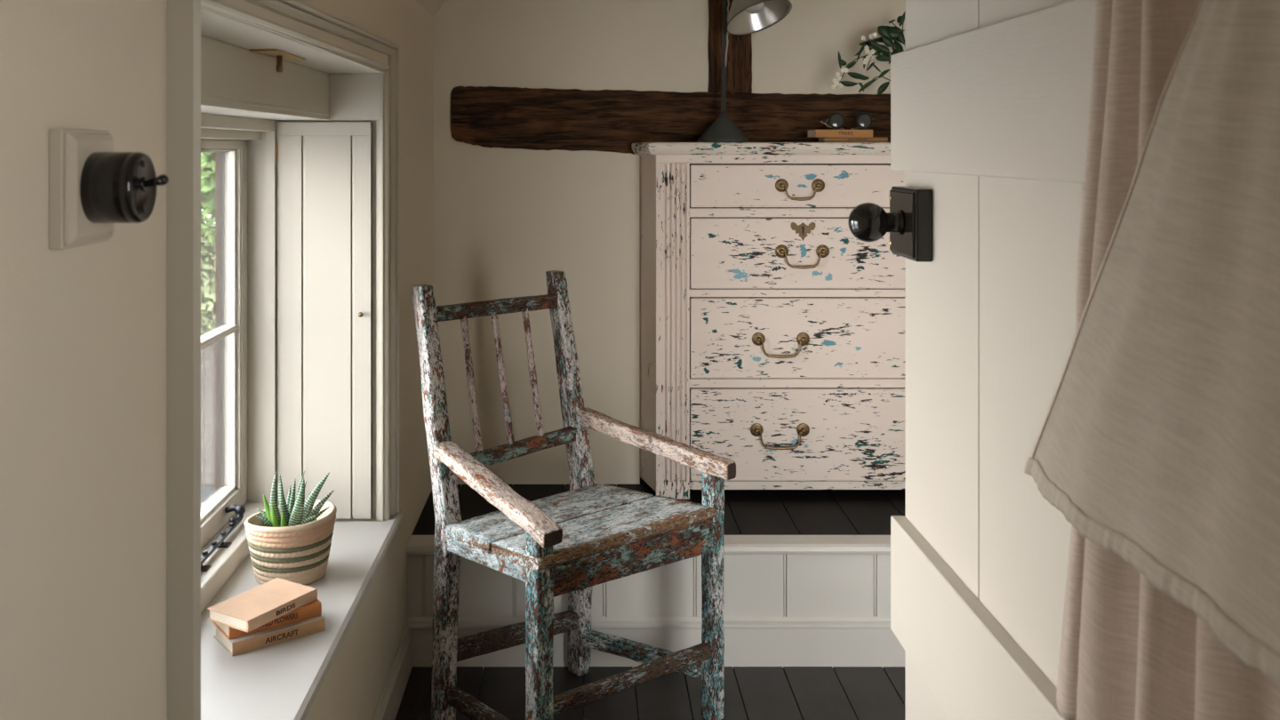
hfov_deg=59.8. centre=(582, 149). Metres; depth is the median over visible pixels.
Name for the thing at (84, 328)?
wall
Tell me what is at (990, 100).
door
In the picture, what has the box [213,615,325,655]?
book
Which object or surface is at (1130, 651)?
curtain
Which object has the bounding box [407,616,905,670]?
baseboard
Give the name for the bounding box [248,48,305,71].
latch plate
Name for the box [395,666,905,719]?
floor
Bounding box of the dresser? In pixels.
[631,142,905,499]
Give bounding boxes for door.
[848,0,1095,719]
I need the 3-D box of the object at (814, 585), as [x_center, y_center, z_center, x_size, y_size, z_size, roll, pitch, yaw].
[0.985,1.086,2.743,2.830,0.188,0.009,0,0,0]
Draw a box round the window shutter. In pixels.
[275,121,372,518]
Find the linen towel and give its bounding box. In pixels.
[1024,0,1279,686]
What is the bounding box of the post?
[707,0,751,93]
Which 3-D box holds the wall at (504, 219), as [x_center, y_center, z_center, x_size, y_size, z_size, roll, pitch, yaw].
[0.985,0.070,3.470,2.830,2.500,0.500,0,0,0]
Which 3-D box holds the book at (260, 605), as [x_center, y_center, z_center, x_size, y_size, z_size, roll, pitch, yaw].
[-0.529,0.755,1.846,0.097,0.018,0.152,0,0,31]
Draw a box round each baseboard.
[371,622,412,719]
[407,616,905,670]
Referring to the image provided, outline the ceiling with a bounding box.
[415,0,445,15]
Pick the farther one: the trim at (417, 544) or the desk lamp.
the desk lamp
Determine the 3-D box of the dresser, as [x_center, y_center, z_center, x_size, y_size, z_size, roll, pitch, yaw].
[0.613,0.475,3.348,0.941,0.990,0.584,0,0,0]
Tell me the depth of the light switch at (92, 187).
0.91 m
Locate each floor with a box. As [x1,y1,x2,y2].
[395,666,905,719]
[411,477,905,535]
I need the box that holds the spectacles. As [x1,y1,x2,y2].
[820,112,872,128]
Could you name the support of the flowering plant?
on the dresser
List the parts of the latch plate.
plate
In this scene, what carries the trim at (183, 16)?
attached to the wall at (84, 328)
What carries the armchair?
on the floor at (750, 692)
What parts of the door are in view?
knob, rim plate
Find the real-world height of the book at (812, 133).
0.022 m
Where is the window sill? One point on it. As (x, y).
(283, 681)
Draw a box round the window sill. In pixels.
[200,509,404,719]
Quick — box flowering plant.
[831,10,905,94]
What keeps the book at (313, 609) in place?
on the book at (282, 634)
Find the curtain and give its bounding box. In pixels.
[1056,0,1279,719]
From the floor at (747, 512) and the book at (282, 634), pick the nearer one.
the book at (282, 634)
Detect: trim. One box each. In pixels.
[167,0,399,719]
[406,535,890,554]
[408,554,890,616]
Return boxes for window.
[200,0,384,612]
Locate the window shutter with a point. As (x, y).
(324, 169)
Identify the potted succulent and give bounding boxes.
[243,471,336,584]
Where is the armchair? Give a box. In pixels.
[411,270,736,719]
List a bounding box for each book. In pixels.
[207,577,317,632]
[210,599,321,639]
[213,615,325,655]
[806,129,872,137]
[816,137,887,142]
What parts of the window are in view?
pane, pane, frame, sill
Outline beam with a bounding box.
[450,86,890,154]
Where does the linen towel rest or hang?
hanging from the door
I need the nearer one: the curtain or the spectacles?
the curtain
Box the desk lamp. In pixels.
[697,0,791,142]
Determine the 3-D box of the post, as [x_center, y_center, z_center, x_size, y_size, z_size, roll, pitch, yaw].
[0.428,-0.388,3.236,0.127,0.448,0.049,0,0,0]
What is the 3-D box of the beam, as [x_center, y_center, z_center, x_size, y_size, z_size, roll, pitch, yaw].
[0.407,-0.079,3.236,1.576,0.209,0.048,0,0,0]
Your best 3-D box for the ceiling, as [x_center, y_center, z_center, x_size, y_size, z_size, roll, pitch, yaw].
[0.985,-0.772,0.810,2.830,0.776,4.820,0,0,0]
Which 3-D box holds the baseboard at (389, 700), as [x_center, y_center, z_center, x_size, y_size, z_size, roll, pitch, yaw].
[-0.423,1.215,1.814,0.014,0.109,1.828,0,0,0]
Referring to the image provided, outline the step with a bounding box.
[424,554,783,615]
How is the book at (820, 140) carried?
on the dresser
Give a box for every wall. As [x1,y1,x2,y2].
[0,0,433,719]
[433,0,905,489]
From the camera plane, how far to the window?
2.34 m
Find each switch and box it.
[48,128,168,249]
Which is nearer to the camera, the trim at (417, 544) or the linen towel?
the linen towel
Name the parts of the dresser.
panel, handle, handle, drawer rail, rail, drawer, drawer, drawer, drawer, handle, handle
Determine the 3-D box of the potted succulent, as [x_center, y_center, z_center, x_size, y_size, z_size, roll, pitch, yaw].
[-0.554,0.708,2.112,0.177,0.203,0.169,0,0,0]

